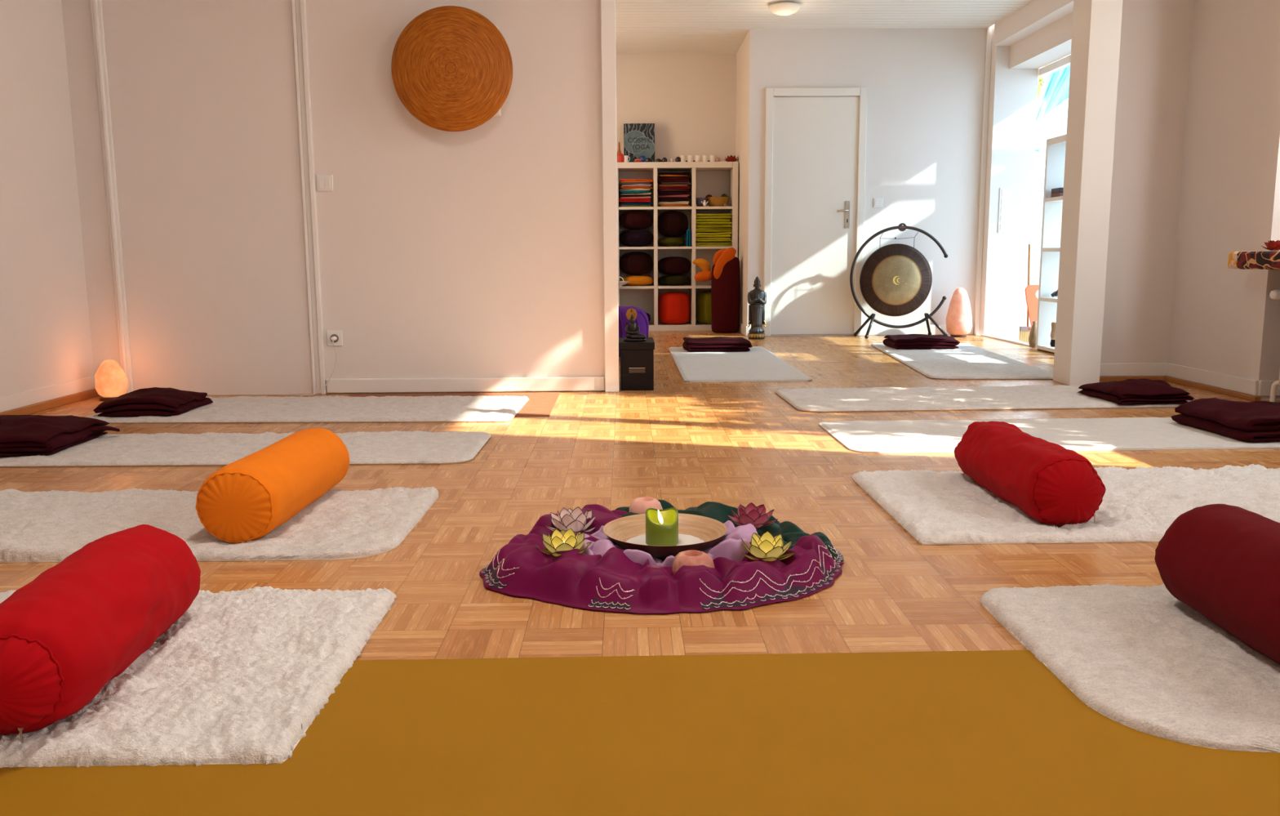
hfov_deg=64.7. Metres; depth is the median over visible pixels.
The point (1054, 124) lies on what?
window
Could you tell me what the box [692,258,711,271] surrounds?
pad
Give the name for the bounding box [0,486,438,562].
mat
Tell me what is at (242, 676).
mat
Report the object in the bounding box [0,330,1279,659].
floor
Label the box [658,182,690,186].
folded cloth
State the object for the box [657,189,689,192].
folded cloth
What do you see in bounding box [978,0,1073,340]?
wall
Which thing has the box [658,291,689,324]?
cushion
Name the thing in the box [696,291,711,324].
cushion
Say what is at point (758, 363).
mat
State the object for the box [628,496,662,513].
candle holder
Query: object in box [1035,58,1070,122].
tarpaulin
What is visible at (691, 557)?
candle holder
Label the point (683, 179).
folded cloth
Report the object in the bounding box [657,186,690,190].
folded cloth
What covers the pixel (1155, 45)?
wall
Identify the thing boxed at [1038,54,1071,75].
window
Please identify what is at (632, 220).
cushion
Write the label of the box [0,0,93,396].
wall
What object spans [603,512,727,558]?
bowl
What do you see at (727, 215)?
blanket
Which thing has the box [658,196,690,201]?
folded cloth
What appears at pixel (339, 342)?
wall socket
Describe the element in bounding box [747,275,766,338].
statue
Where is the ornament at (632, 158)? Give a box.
[628,156,635,162]
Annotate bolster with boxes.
[0,524,200,742]
[195,427,349,542]
[711,256,740,333]
[954,421,1106,525]
[1154,503,1279,663]
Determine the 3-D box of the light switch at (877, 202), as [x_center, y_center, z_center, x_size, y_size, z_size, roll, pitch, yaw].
[2.013,-1.731,8.532,0.080,0.080,0.014,0,9,-1]
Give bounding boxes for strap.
[685,228,690,246]
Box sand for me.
[626,533,704,545]
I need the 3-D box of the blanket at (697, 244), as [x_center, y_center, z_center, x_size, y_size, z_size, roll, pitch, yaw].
[0.680,-1.521,9.389,0.344,0.036,0.279,0,9,-1]
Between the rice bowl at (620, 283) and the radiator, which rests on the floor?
the radiator
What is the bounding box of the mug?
[623,155,630,162]
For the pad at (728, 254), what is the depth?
8.91 m
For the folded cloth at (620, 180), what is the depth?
9.18 m
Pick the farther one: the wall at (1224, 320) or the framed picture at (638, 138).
the framed picture at (638, 138)
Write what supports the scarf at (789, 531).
on the cloth at (612, 581)
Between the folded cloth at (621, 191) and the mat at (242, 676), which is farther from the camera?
the folded cloth at (621, 191)
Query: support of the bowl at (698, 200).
on the cube shelf at (715, 179)
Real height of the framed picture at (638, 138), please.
0.371 m
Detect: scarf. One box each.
[578,520,758,566]
[615,498,843,564]
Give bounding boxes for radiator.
[1269,289,1279,401]
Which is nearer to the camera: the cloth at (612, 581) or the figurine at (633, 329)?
the cloth at (612, 581)
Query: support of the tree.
on the floor
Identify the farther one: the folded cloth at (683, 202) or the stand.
the folded cloth at (683, 202)
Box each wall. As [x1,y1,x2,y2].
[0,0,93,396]
[61,0,604,394]
[616,32,748,324]
[745,27,986,336]
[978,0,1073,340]
[1100,0,1194,363]
[1168,0,1279,399]
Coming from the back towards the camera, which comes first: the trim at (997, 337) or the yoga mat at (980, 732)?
the trim at (997, 337)
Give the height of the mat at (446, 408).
0.024 m
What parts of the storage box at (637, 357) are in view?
lid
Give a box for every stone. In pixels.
[638,155,645,162]
[645,157,652,161]
[675,156,680,161]
[715,156,720,161]
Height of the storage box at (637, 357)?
0.250 m
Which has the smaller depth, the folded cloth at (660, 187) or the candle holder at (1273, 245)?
the candle holder at (1273, 245)
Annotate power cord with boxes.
[207,336,337,395]
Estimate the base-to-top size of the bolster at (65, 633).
0.192 m
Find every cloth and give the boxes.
[479,503,844,613]
[618,186,653,190]
[618,198,651,203]
[619,178,653,183]
[619,181,651,185]
[619,188,650,191]
[619,204,651,206]
[620,190,651,193]
[620,192,651,195]
[620,195,650,197]
[620,196,651,198]
[620,201,652,205]
[621,183,652,186]
[657,172,689,176]
[657,176,689,183]
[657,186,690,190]
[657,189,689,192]
[657,191,690,195]
[657,194,688,198]
[657,200,688,204]
[658,174,688,177]
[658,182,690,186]
[658,184,688,186]
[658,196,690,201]
[658,204,689,206]
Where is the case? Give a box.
[1050,187,1063,197]
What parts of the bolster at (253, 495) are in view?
panel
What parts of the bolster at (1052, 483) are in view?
panel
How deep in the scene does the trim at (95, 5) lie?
5.01 m
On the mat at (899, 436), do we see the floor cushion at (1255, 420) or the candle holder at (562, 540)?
the floor cushion at (1255, 420)
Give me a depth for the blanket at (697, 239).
9.26 m
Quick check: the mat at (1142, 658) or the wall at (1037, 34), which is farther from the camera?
the wall at (1037, 34)
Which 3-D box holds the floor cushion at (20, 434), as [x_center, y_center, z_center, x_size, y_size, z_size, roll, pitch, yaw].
[-2.250,0.085,3.713,0.523,0.104,0.478,-1,9,-3]
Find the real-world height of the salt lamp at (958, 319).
0.410 m
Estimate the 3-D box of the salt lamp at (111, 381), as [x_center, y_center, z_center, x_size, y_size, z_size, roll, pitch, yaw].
[-2.623,-0.140,5.017,0.156,0.200,0.143,0,9,-1]
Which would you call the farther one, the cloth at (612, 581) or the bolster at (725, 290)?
the bolster at (725, 290)
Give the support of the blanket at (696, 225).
on the blanket at (697, 229)
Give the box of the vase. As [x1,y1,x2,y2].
[1049,321,1056,346]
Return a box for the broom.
[1018,244,1031,342]
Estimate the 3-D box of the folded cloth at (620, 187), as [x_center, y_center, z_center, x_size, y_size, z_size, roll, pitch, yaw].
[-0.038,-2.025,9.309,0.313,0.025,0.253,0,9,-1]
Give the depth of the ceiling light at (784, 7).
7.43 m
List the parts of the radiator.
thermostat knob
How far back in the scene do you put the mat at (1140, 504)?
2.72 m
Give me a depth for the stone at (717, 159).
9.21 m
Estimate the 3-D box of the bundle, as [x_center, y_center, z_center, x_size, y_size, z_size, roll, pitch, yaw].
[2.929,-0.805,7.065,0.038,0.068,0.197,0,9,-1]
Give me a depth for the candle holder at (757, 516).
2.41 m
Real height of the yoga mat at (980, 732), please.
0.004 m
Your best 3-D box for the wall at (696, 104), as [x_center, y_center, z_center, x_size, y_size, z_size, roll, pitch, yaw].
[-0.220,-1.996,9.097,2.450,2.620,1.010,0,9,-1]
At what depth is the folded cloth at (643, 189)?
9.20 m
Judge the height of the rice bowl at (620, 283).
0.093 m
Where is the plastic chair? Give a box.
[1024,284,1039,329]
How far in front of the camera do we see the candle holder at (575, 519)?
2.38 m
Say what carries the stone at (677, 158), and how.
on the cube shelf at (715, 179)
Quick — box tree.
[1036,62,1051,101]
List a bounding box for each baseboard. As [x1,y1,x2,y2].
[0,375,99,415]
[326,376,604,392]
[738,322,973,336]
[1099,362,1166,376]
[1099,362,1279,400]
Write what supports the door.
in the wall at (925, 96)
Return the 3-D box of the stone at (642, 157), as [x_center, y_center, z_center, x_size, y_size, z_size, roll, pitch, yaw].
[0.025,-2.270,9.216,0.068,0.071,0.066,-6,10,-31]
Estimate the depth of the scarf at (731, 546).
2.19 m
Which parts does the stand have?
leg, leg, leg, leg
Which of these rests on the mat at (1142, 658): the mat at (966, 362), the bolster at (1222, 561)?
the bolster at (1222, 561)
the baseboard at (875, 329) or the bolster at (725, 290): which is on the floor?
the bolster at (725, 290)
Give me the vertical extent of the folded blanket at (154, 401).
0.093 m
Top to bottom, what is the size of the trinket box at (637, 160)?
0.043 m
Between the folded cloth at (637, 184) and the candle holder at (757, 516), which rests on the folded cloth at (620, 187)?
the folded cloth at (637, 184)
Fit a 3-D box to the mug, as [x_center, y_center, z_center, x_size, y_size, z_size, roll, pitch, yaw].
[-0.118,-2.262,9.195,0.055,0.064,0.038,0,9,-1]
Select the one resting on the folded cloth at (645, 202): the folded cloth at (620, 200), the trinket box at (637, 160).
the folded cloth at (620, 200)
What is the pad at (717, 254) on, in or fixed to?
on the bolster at (725, 290)
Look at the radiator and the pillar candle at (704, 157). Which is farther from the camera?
the pillar candle at (704, 157)
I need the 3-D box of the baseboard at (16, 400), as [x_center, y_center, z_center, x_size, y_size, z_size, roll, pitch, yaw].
[-2.729,0.420,1.630,0.022,0.105,7.180,0,9,-1]
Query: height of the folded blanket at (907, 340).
0.088 m
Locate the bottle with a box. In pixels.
[617,141,621,162]
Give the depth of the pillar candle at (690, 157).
9.20 m
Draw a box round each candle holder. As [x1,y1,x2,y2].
[535,528,591,555]
[545,506,595,533]
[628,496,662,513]
[671,549,714,574]
[724,155,738,161]
[727,502,777,528]
[742,530,795,560]
[1261,240,1279,250]
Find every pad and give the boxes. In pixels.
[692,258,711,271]
[694,271,711,281]
[712,248,725,264]
[713,247,736,279]
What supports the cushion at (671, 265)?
on the cushion at (672, 280)
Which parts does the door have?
handle, handle plate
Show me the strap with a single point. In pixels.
(688, 231)
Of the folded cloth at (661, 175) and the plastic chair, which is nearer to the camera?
the plastic chair
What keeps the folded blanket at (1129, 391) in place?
on the mat at (1036, 396)
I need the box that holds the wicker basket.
[706,196,729,206]
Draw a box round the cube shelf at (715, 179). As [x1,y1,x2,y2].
[617,161,738,330]
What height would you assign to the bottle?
0.200 m
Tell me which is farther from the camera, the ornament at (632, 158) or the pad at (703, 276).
the ornament at (632, 158)
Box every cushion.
[0,414,119,456]
[618,210,653,229]
[619,229,653,246]
[619,251,653,275]
[621,275,653,285]
[657,210,688,236]
[657,236,684,246]
[657,256,690,275]
[657,275,690,285]
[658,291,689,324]
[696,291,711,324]
[1170,397,1279,441]
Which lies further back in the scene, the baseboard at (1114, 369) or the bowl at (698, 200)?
the bowl at (698, 200)
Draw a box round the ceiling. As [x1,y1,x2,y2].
[615,0,1032,53]
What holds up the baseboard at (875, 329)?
attached to the wall at (925, 96)
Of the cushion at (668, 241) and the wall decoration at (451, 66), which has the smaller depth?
the wall decoration at (451, 66)
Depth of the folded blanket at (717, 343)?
7.16 m
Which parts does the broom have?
handle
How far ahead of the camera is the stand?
8.39 m
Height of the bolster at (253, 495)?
0.184 m
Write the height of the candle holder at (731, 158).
0.063 m
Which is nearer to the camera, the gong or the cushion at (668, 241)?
the gong
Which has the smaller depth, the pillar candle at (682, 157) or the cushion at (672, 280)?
the pillar candle at (682, 157)
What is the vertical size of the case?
0.062 m
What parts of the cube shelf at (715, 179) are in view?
panel, panel, panel, panel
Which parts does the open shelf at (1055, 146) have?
panel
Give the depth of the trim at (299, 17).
5.04 m
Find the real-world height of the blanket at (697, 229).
0.037 m
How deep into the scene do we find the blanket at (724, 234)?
9.25 m
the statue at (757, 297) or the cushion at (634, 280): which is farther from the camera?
the cushion at (634, 280)
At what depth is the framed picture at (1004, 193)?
8.41 m
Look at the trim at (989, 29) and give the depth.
8.50 m
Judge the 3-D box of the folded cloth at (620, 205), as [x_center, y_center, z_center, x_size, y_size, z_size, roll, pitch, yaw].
[-0.037,-1.863,9.340,0.299,0.018,0.251,0,9,-1]
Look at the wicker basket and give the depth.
9.23 m
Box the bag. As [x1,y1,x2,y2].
[618,306,648,356]
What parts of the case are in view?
lid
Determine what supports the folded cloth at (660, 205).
on the cube shelf at (715, 179)
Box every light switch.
[316,174,333,191]
[873,198,883,207]
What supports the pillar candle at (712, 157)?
on the cube shelf at (715, 179)
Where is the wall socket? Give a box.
[326,330,342,346]
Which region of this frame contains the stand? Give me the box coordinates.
[849,222,948,338]
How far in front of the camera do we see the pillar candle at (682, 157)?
9.20 m
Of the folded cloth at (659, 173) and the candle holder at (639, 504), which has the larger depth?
the folded cloth at (659, 173)
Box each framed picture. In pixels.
[623,123,654,162]
[997,186,1009,232]
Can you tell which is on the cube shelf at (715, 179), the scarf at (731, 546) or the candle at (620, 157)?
the candle at (620, 157)
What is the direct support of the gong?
hanging from the stand
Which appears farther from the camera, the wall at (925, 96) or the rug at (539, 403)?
the wall at (925, 96)
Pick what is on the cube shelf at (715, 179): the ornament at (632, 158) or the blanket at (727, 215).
the ornament at (632, 158)
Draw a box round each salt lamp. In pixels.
[94,359,128,400]
[945,287,972,337]
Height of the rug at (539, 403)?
0.003 m
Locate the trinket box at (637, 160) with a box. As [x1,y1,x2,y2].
[634,158,641,162]
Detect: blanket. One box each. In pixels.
[93,386,213,416]
[682,336,752,351]
[695,213,732,218]
[695,218,732,224]
[695,224,732,227]
[695,227,732,232]
[695,231,731,237]
[695,237,732,241]
[695,242,732,246]
[882,333,959,348]
[1077,377,1194,404]
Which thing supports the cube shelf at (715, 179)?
on the floor
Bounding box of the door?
[763,87,867,336]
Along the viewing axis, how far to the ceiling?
7.94 m
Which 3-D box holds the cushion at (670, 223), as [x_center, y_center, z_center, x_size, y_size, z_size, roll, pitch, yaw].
[0.305,-1.707,9.379,0.286,0.240,0.280,0,9,-1]
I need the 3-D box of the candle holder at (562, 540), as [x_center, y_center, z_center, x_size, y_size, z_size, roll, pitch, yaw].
[-0.165,0.296,2.192,0.124,0.055,0.119,-1,9,-6]
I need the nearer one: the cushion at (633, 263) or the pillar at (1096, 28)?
the pillar at (1096, 28)
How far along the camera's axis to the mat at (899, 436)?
3.83 m
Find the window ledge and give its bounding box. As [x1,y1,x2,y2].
[1227,250,1279,269]
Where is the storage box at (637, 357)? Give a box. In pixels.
[618,337,654,390]
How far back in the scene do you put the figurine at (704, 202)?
9.20 m
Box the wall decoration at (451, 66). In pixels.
[391,5,512,131]
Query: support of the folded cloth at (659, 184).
on the folded cloth at (660, 187)
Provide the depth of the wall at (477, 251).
5.06 m
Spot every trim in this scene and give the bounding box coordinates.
[90,0,133,394]
[291,0,326,394]
[600,0,619,391]
[973,26,992,334]
[980,333,1029,346]
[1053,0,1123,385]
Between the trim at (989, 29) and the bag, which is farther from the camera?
the trim at (989, 29)
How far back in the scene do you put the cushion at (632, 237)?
9.29 m
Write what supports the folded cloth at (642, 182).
on the folded cloth at (637, 184)
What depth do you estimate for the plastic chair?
7.92 m
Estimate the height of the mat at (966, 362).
0.018 m
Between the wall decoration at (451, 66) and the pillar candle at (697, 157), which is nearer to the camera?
the wall decoration at (451, 66)
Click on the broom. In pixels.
(1024, 334)
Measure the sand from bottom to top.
0.008 m
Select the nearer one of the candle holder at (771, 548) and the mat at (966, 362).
the candle holder at (771, 548)
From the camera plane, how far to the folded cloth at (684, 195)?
9.23 m
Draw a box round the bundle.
[1050,289,1057,297]
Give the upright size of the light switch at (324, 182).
0.080 m
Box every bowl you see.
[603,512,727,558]
[617,276,629,286]
[695,197,706,206]
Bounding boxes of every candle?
[617,153,623,162]
[645,506,678,545]
[680,155,685,161]
[687,155,693,161]
[695,155,700,161]
[702,155,707,161]
[710,155,715,161]
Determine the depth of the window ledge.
4.45 m
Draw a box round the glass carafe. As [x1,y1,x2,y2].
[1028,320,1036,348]
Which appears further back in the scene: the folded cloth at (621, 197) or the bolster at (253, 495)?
the folded cloth at (621, 197)
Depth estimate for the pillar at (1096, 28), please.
5.21 m
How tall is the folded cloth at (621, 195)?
0.023 m
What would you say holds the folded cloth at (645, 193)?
on the folded cloth at (621, 195)
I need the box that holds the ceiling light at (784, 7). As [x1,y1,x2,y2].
[768,0,800,15]
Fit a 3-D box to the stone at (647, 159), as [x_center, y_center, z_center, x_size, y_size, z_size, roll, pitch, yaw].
[0.078,-2.257,9.209,0.065,0.048,0.048,0,9,-1]
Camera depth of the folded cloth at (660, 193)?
9.22 m
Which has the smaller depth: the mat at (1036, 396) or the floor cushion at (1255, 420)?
the floor cushion at (1255, 420)
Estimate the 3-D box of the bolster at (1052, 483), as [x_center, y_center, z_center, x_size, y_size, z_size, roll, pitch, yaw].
[1.048,0.162,2.771,0.220,0.185,0.632,-1,9,-1]
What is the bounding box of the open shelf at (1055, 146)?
[1035,133,1066,352]
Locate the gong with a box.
[859,231,932,315]
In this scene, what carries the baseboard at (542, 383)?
attached to the wall at (477, 251)
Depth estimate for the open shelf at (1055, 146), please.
7.13 m
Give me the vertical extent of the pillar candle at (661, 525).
0.079 m
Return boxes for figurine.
[623,307,646,341]
[701,200,707,206]
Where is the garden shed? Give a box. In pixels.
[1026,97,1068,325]
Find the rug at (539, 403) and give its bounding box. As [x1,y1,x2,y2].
[348,391,559,416]
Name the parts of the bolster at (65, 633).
zipper pull, panel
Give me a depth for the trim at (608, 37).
5.04 m
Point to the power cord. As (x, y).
(332, 338)
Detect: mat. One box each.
[0,430,491,466]
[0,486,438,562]
[0,586,396,767]
[0,649,1279,815]
[84,395,528,423]
[668,346,812,382]
[774,384,1192,412]
[818,417,1279,453]
[851,463,1279,544]
[871,342,1053,379]
[980,583,1279,752]
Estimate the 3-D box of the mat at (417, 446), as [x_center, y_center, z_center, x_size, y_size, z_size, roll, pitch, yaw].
[-1.538,0.142,3.690,1.925,0.023,0.580,0,9,0]
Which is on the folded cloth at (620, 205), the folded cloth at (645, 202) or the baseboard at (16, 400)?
the folded cloth at (645, 202)

